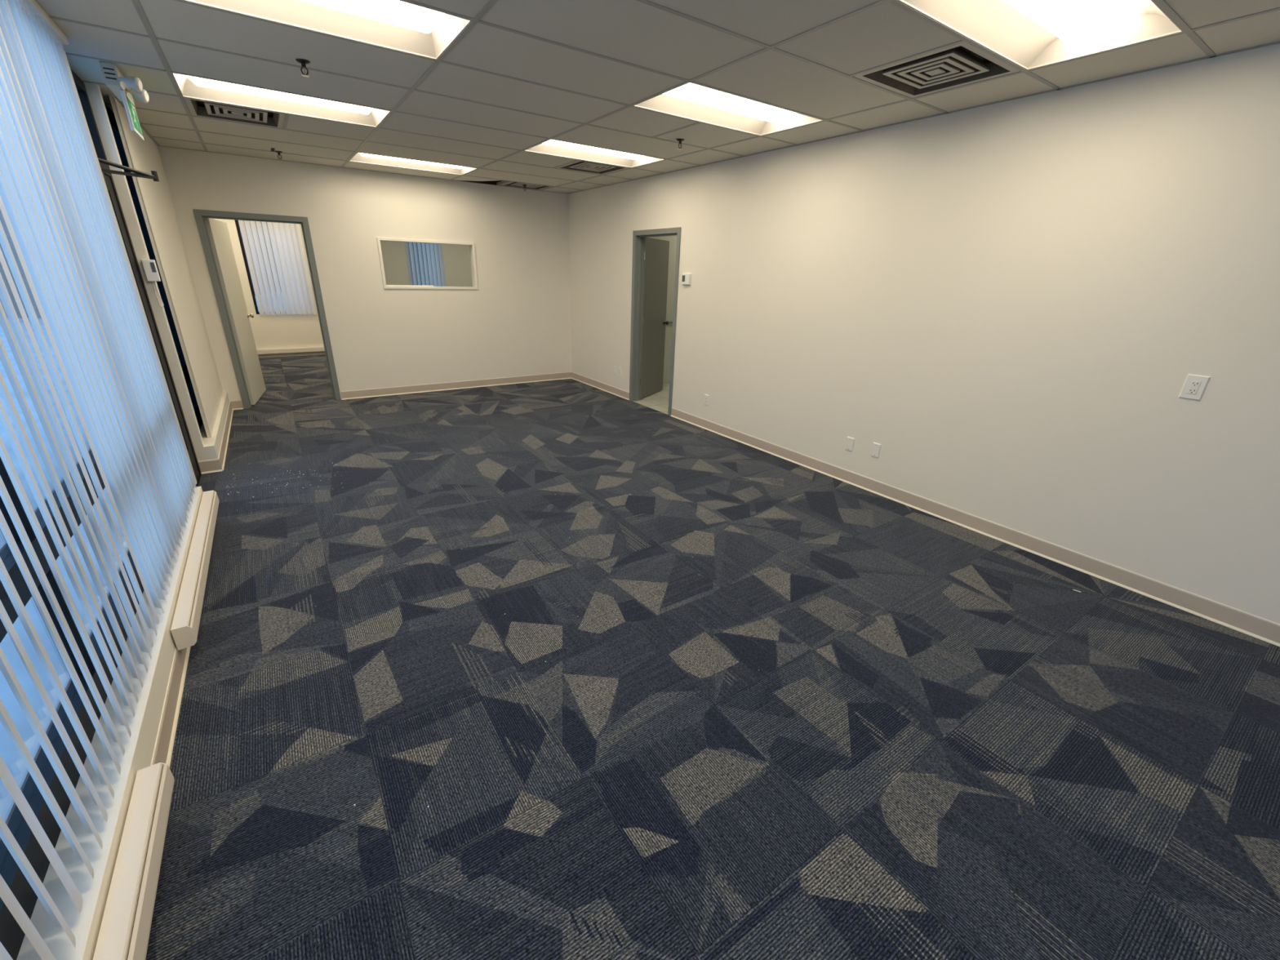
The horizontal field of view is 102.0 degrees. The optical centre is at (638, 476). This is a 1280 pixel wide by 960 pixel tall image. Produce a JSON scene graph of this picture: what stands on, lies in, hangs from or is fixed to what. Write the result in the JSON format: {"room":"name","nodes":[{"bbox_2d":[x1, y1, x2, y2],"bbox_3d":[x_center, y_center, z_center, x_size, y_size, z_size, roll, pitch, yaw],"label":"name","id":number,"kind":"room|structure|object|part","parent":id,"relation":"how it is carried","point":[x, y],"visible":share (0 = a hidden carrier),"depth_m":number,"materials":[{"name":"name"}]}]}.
{"room":"empty office room","nodes":[
{"label":"empty office room","id":0,"kind":"room"},
{"bbox_2d":[16,95,229,959],"bbox_3d":[-2.001,-0.410,1.745,0.155,2.659,9.976,-13,26,-32],"label":"wall","id":1,"kind":"structure","parent":0,"point":[139,748],"depth_m":1.90,"materials":[{"name":"beige paint"}]},
{"bbox_2d":[0,425,160,959],"bbox_3d":[-1.135,0.025,0.392,0.060,2.427,6.660,-13,26,-32],"label":"window","id":2,"kind":"structure","parent":1,"relation":"in","point":[11,935],"depth_m":1.48,"materials":[{"name":"blue glass"}]},
{"bbox_2d":[0,0,196,959],"bbox_3d":[-1.059,-0.023,0.487,0.053,2.398,6.650,-13,26,-32],"label":"vertical blind","id":3,"kind":"object","parent":2,"relation":"attached to","point":[37,86],"visible":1,"depth_m":1.85,"materials":[{"name":"white"}]},
{"bbox_2d":[93,762,174,959],"bbox_3d":[-0.852,1.291,0.737,0.068,0.104,2.262,-13,26,-32],"label":"baseboard heater","id":4,"kind":"object","parent":1,"relation":"attached to","point":[124,932],"visible":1,"depth_m":1.32,"materials":[{"name":"beige metal"}]},
{"bbox_3d":[-0.830,1.287,0.751,0.016,0.086,2.254,-13,26,-32],"label":"panel","id":5,"kind":"part","parent":4,"relation":"part of","materials":[{"name":"beige metal"}]},
{"bbox_2d":[70,68,201,486],"bbox_3d":[-3.167,-1.111,3.436,0.349,2.663,1.035,-13,26,-32],"label":"door","id":6,"kind":"structure","parent":1,"relation":"in","point":[107,172],"depth_m":3.53,"materials":[{"name":"brown metal"}]},
{"bbox_3d":[-3.056,-1.808,3.035,0.097,0.090,0.399,6,22,9],"label":"closer arm","id":7,"kind":"part","parent":6,"relation":"part of","materials":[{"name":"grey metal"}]},
{"bbox_2d":[78,91,203,429],"bbox_3d":[-4.220,-1.721,4.592,0.060,2.439,2.301,-13,26,-32],"label":"window","id":8,"kind":"structure","parent":1,"relation":"in","point":[110,113],"depth_m":4.38,"materials":[{"name":"black glass"}]},
{"bbox_3d":[-4.215,-1.912,4.519,0.006,1.909,2.176,-13,26,-32],"label":"pane","id":9,"kind":"part","parent":8,"relation":"part of","materials":[{"name":"clear glass"}]},
{"bbox_3d":[-4.250,-0.806,4.955,0.006,0.330,2.176,-13,26,-32],"label":"pane","id":10,"kind":"part","parent":8,"relation":"part of","materials":[{"name":"clear glass"}]},
{"bbox_2d":[113,95,211,437],"bbox_3d":[-3.627,-1.466,3.994,0.005,2.439,0.008,-13,26,-32],"label":"trim","id":11,"kind":"structure","parent":1,"relation":"attached to","point":[113,95],"depth_m":3.94,"materials":[{"name":"white"}]},
{"bbox_2d":[151,646,191,768],"bbox_3d":[-1.050,1.292,0.983,0.014,0.107,6.660,-13,26,-32],"label":"baseboard","id":12,"kind":"structure","parent":1,"relation":"attached to","point":[163,748],"depth_m":1.96,"materials":[{"name":"beige plastic"}]},
{"bbox_2d":[170,490,218,650],"bbox_3d":[-2.395,0.415,2.837,0.068,0.104,1.685,-13,26,-32],"label":"baseboard heater","id":13,"kind":"object","parent":1,"relation":"attached to","point":[187,616],"visible":1,"depth_m":2.54,"materials":[{"name":"beige metal"}]},
{"bbox_3d":[-2.373,0.411,2.852,0.016,0.086,1.677,-13,26,-32],"label":"panel","id":14,"kind":"part","parent":13,"relation":"part of","materials":[{"name":"beige metal"}]},
{"bbox_2d":[197,400,233,474],"bbox_3d":[-4.178,-0.447,5.145,0.159,0.107,2.315,-13,26,-32],"label":"baseboard","id":15,"kind":"structure","parent":1,"relation":"attached to","point":[208,466],"depth_m":4.47,"materials":[{"name":"beige plastic"}]},
{"bbox_2d":[84,82,204,448],"bbox_3d":[-3.552,-1.374,3.766,0.080,2.439,0.070,-13,26,-32],"label":"wall","id":16,"kind":"structure","parent":0,"point":[94,93],"depth_m":3.66,"materials":[{"name":"beige paint"}]},
{"bbox_2d":[141,259,164,306],"bbox_3d":[-3.487,-1.385,3.736,0.070,0.324,0.036,-13,26,-32],"label":"sensor box","id":17,"kind":"object","parent":16,"relation":"attached to","point":[149,266],"visible":1,"depth_m":3.70,"materials":[{"name":"white plastic"}]},
{"bbox_2d":[213,218,472,358],"bbox_3d":[-5.693,-3.639,9.641,5.821,2.659,0.120,-13,26,-32],"label":"wall","id":18,"kind":"structure","parent":0,"point":[277,331],"depth_m":9.60,"materials":[{"name":"beige paint"}]},
{"bbox_2d":[234,219,285,314],"bbox_3d":[-6.374,-3.659,9.132,0.900,1.530,0.060,-13,26,-32],"label":"window","id":19,"kind":"structure","parent":18,"relation":"in","point":[257,312],"depth_m":8.88,"materials":[{"name":"brown metal"}]},
{"bbox_2d":[238,220,315,315],"bbox_3d":[-6.283,-3.635,9.058,0.875,1.555,0.056,-13,26,-32],"label":"vertical blind","id":20,"kind":"object","parent":19,"relation":"attached to","point":[295,277],"visible":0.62,"depth_m":9.06,"materials":[{"name":"white"}]},
{"bbox_2d":[256,346,324,355],"bbox_3d":[-6.407,-2.309,9.545,1.450,0.104,0.068,-13,26,-32],"label":"baseboard heater","id":21,"kind":"object","parent":18,"relation":"attached to","point":[316,348],"visible":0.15,"depth_m":9.52,"materials":[{"name":"beige metal"}]},
{"bbox_2d":[404,241,445,286],"bbox_3d":[-4.234,-4.091,10.376,0.740,1.555,0.080,-13,26,-32],"label":"vertical blind","id":22,"kind":"object","parent":18,"relation":"attached to","point":[432,250],"visible":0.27,"depth_m":10.33,"materials":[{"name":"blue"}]},
{"bbox_2d":[157,146,571,408],"bbox_3d":[-2.962,-2.435,6.803,4.761,2.659,0.120,-13,26,-32],"label":"wall","id":23,"kind":"structure","parent":0,"point":[517,322],"depth_m":6.69,"materials":[{"name":"beige paint"}]},
{"bbox_2d":[192,208,341,408],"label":"door","id":24,"kind":"structure","parent":23,"relation":"in","point":[214,234],"depth_m":6.02,"materials":[{"name":"grey paint"}]},
{"bbox_3d":[-4.960,-2.050,6.623,0.064,0.065,0.065,-9,24,-25],"label":"knob","id":25,"kind":"part","parent":24,"relation":"part of","materials":[{"name":"silver metal"}]},
{"bbox_2d":[230,371,571,409],"bbox_3d":[-2.930,-1.234,7.239,4.446,0.107,0.014,-13,26,-32],"label":"baseboard","id":26,"kind":"structure","parent":23,"relation":"attached to","point":[351,394],"depth_m":7.34,"materials":[{"name":"beige plastic"}]},
{"bbox_2d":[377,237,478,289],"bbox_3d":[-2.754,-2.774,6.812,1.196,0.591,0.144,-13,26,-32],"label":"window","id":27,"kind":"structure","parent":23,"relation":"in","point":[472,247],"depth_m":6.78,"materials":[{"name":"white"}]},
{"bbox_2d":[21,0,1279,194],"bbox_3d":[-0.086,-2.219,2.397,4.761,0.344,10.216,-13,26,-32],"label":"ceiling","id":28,"kind":"structure","parent":0,"point":[522,75],"depth_m":2.86,"materials":[{"name":"tile"}]},
{"bbox_2d":[98,61,149,140],"bbox_3d":[-3.063,-2.255,3.141,0.168,0.310,0.514,-13,26,-32],"label":"exit sign","id":29,"kind":"object","parent":28,"relation":"hanging from","point":[120,86],"visible":1,"depth_m":3.06,"materials":[{"name":"grey plastic"}]},
{"bbox_3d":[-3.139,-2.230,3.215,0.018,0.204,0.330,-13,26,-32],"label":"sign frame","id":30,"kind":"part","parent":29,"relation":"part of","materials":[{"name":"white plastic"}]},
{"bbox_2d":[183,97,284,128],"bbox_3d":[-3.018,-2.758,3.887,0.584,0.080,0.584,-13,26,-32],"label":"ceiling vent","id":31,"kind":"object","parent":28,"relation":"in","point":[211,110],"visible":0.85,"depth_m":3.95,"materials":[{"name":"black"}]},
{"bbox_2d":[274,151,282,159],"bbox_3d":[-3.605,-3.214,5.199,0.067,0.068,0.067,-13,26,-32],"label":"sprinkler head","id":32,"kind":"object","parent":28,"relation":"attached to","point":[277,152],"visible":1,"depth_m":5.19},
{"bbox_2d":[172,72,390,127],"bbox_3d":[-2.424,-2.623,3.582,1.193,0.087,0.584,-13,26,-32],"label":"ceiling light","id":33,"kind":"object","parent":28,"relation":"attached to","point":[189,86],"visible":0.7,"depth_m":3.66,"materials":[{"name":"grey plastic"}]},
{"bbox_2d":[295,58,310,77],"bbox_3d":[-1.828,-2.226,2.832,0.067,0.068,0.067,-13,26,-32],"label":"sprinkler head","id":34,"kind":"object","parent":28,"relation":"attached to","point":[304,62],"visible":1,"depth_m":2.82},
{"bbox_2d":[185,0,471,59],"bbox_3d":[-1.398,-2.040,2.185,1.193,0.087,0.584,-13,26,-32],"label":"ceiling light","id":35,"kind":"object","parent":28,"relation":"attached to","point":[395,24],"visible":0.88,"depth_m":2.39,"materials":[{"name":"grey plastic"}]},
{"bbox_2d":[350,152,476,174],"bbox_3d":[-2.442,-3.429,5.627,1.193,0.087,0.584,-13,26,-32],"label":"ceiling light","id":36,"kind":"object","parent":28,"relation":"attached to","point":[358,157],"visible":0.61,"depth_m":5.76,"materials":[{"name":"grey plastic"}]},
{"bbox_2d":[501,181,551,190],"bbox_3d":[-1.484,-3.879,6.849,0.554,0.080,0.444,-13,26,-32],"label":"ceiling vent","id":37,"kind":"object","parent":28,"relation":"in","point":[512,184],"visible":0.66,"depth_m":6.91,"materials":[{"name":"black metal"}]},
{"bbox_2d":[556,160,627,174],"bbox_3d":[-0.497,-3.318,5.505,0.584,0.080,0.584,-13,26,-32],"label":"ceiling vent","id":38,"kind":"object","parent":28,"relation":"in","point":[580,166],"visible":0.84,"depth_m":5.56,"materials":[{"name":"black"}]},
{"bbox_2d":[524,139,663,167],"bbox_3d":[-0.407,-3.070,4.877,1.193,0.087,0.584,-13,26,-32],"label":"ceiling light","id":39,"kind":"object","parent":28,"relation":"attached to","point":[551,147],"visible":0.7,"depth_m":5.00,"materials":[{"name":"grey plastic"}]},
{"bbox_2d":[675,138,684,149],"bbox_3d":[0.337,-2.715,4.245,0.067,0.068,0.067,-13,26,-32],"label":"sprinkler head","id":40,"kind":"object","parent":28,"relation":"attached to","point":[680,140],"visible":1,"depth_m":4.23},
{"bbox_2d":[633,82,822,135],"bbox_3d":[0.619,-2.488,3.480,1.193,0.087,0.584,-13,26,-32],"label":"ceiling light","id":41,"kind":"object","parent":28,"relation":"attached to","point":[690,100],"visible":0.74,"depth_m":3.57,"materials":[{"name":"grey plastic"}]},
{"bbox_2d":[853,41,1020,97],"bbox_3d":[1.556,-2.153,2.712,0.584,0.080,0.584,-13,26,-32],"label":"ceiling vent","id":42,"kind":"object","parent":28,"relation":"in","point":[962,64],"visible":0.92,"depth_m":2.73,"materials":[{"name":"grey metal"}]},
{"bbox_2d":[897,0,1182,70],"bbox_3d":[1.646,-1.905,2.083,1.193,0.087,0.584,-13,26,-32],"label":"ceiling light","id":43,"kind":"object","parent":28,"relation":"attached to","point":[1030,34],"visible":1,"depth_m":2.25,"materials":[{"name":"grey plastic"}]},
{"bbox_2d":[632,383,669,414],"bbox_3d":[1.290,-1.358,8.103,3.499,0.049,4.200,-13,26,-32],"label":"floor","id":44,"kind":"structure","parent":0,"point":[658,401],"depth_m":7.13,"materials":[{"name":"tile"}]},
{"bbox_2d":[647,235,676,384],"bbox_3d":[1.788,-2.397,7.081,3.379,2.659,2.940,-13,26,-32],"label":"wall","id":45,"kind":"structure","parent":0,"point":[673,239],"depth_m":7.79,"materials":[{"name":"grey paint"}]},
{"bbox_2d":[145,354,1279,959],"bbox_3d":[-1.355,-0.231,4.967,4.621,0.001,14.060,-13,26,-32],"label":"floor","id":46,"kind":"structure","parent":0,"point":[940,746],"depth_m":2.06,"materials":[{"name":"carpet"}]},
{"bbox_2d":[568,43,1279,624],"bbox_3d":[1.790,-1.252,4.179,0.120,2.659,9.976,-13,26,-32],"label":"wall","id":47,"kind":"structure","parent":0,"point":[1017,300],"depth_m":3.22,"materials":[{"name":"beige paint"}]},
{"bbox_2d":[613,365,616,374],"bbox_3d":[-0.338,-1.494,7.289,0.008,0.118,0.072,-13,26,-32],"label":"wall plate","id":48,"kind":"object","parent":47,"relation":"attached to","point":[615,366],"visible":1,"depth_m":7.28,"materials":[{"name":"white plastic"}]},
{"bbox_2d":[618,366,622,376],"bbox_3d":[-0.263,-1.449,7.186,0.009,0.118,0.072,-13,26,-32],"label":"electrical outlet","id":49,"kind":"object","parent":47,"relation":"attached to","point":[620,368],"visible":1,"depth_m":7.18,"materials":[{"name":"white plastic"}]},
{"bbox_2d":[629,226,681,415],"bbox_3d":[0.198,-2.001,6.704,0.597,2.108,1.526,-1,22,-6],"label":"door","id":50,"kind":"structure","parent":47,"relation":"in","point":[650,264],"depth_m":6.85,"materials":[{"name":"grey paint"}]},
{"bbox_3d":[0.386,-2.182,7.378,0.064,0.066,0.066,12,24,23],"label":"knob","id":51,"kind":"part","parent":50,"relation":"part of","materials":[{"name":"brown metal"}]},
{"bbox_2d":[681,273,691,285],"bbox_3d":[0.518,-2.165,5.704,0.030,0.124,0.150,-13,26,-32],"label":"thermostat","id":52,"kind":"object","parent":47,"relation":"attached to","point":[686,277],"visible":1,"depth_m":5.68,"materials":[{"name":"white plastic"}]},
{"bbox_2d":[704,394,709,405],"bbox_3d":[0.755,-0.854,5.807,0.009,0.118,0.072,-13,26,-32],"label":"electrical outlet","id":53,"kind":"object","parent":47,"relation":"attached to","point":[706,397],"visible":1,"depth_m":5.80,"materials":[{"name":"white plastic"}]},
{"bbox_2d":[844,436,854,451],"bbox_3d":[1.788,-0.272,4.402,0.008,0.118,0.072,-13,26,-32],"label":"wall plate","id":54,"kind":"object","parent":47,"relation":"attached to","point":[850,441],"visible":1,"depth_m":4.40,"materials":[{"name":"white plastic"}]},
{"bbox_2d":[871,442,881,457],"bbox_3d":[1.923,-0.210,4.213,0.008,0.118,0.072,-13,26,-32],"label":"wall plate","id":55,"kind":"object","parent":47,"relation":"attached to","point":[876,448],"visible":1,"depth_m":4.21,"materials":[{"name":"white plastic"}]},
{"bbox_2d":[571,371,1279,646],"bbox_3d":[1.698,-0.054,4.612,0.014,0.107,9.976,-13,26,-32],"label":"baseboard","id":56,"kind":"structure","parent":47,"relation":"attached to","point":[1260,628],"depth_m":3.44,"materials":[{"name":"beige plastic"}]},
{"bbox_2d":[1177,373,1211,400],"bbox_3d":[2.857,-0.457,2.670,0.009,0.126,0.086,-13,26,-32],"label":"electrical outlet","id":57,"kind":"object","parent":47,"relation":"attached to","point":[1194,386],"visible":1,"depth_m":2.67,"materials":[{"name":"white plastic"}]},
{"bbox_2d":[1186,380,1200,394],"bbox_3d":[2.855,-0.457,2.669,0.002,0.066,0.033,-13,26,-32],"label":"socket","id":58,"kind":"object","parent":57,"relation":"attached to","point":[1193,387],"depth_m":2.67,"materials":[{"name":"white plastic"}]},
{"label":"outside","id":59,"kind":"structure","parent":0,"visible":0},
{"bbox_2d":[0,317,144,822],"bbox_3d":[-24.192,1.083,-0.567,39.440,0.602,100.000,-13,26,-32],"label":"ground","id":60,"kind":"structure","parent":59,"point":[9,753],"depth_m":2.80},
{"bbox_2d":[0,138,442,318],"bbox_3d":[-12.094,-9.201,20.867,44.400,4.600,6.400,-13,26,-32],"label":"building","id":61,"kind":"structure","parent":60,"relation":"on","point":[2,219],"depth_m":14.70,"materials":[{"name":"brick"}]},
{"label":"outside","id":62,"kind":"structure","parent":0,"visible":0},
{"bbox_2d":[255,291,290,311],"bbox_3d":[-10.903,-11.652,32.174,22.000,1.075,45.000,-13,26,-32],"label":"ground","id":63,"kind":"structure","parent":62,"point":[281,291],"depth_m":13.97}
]}

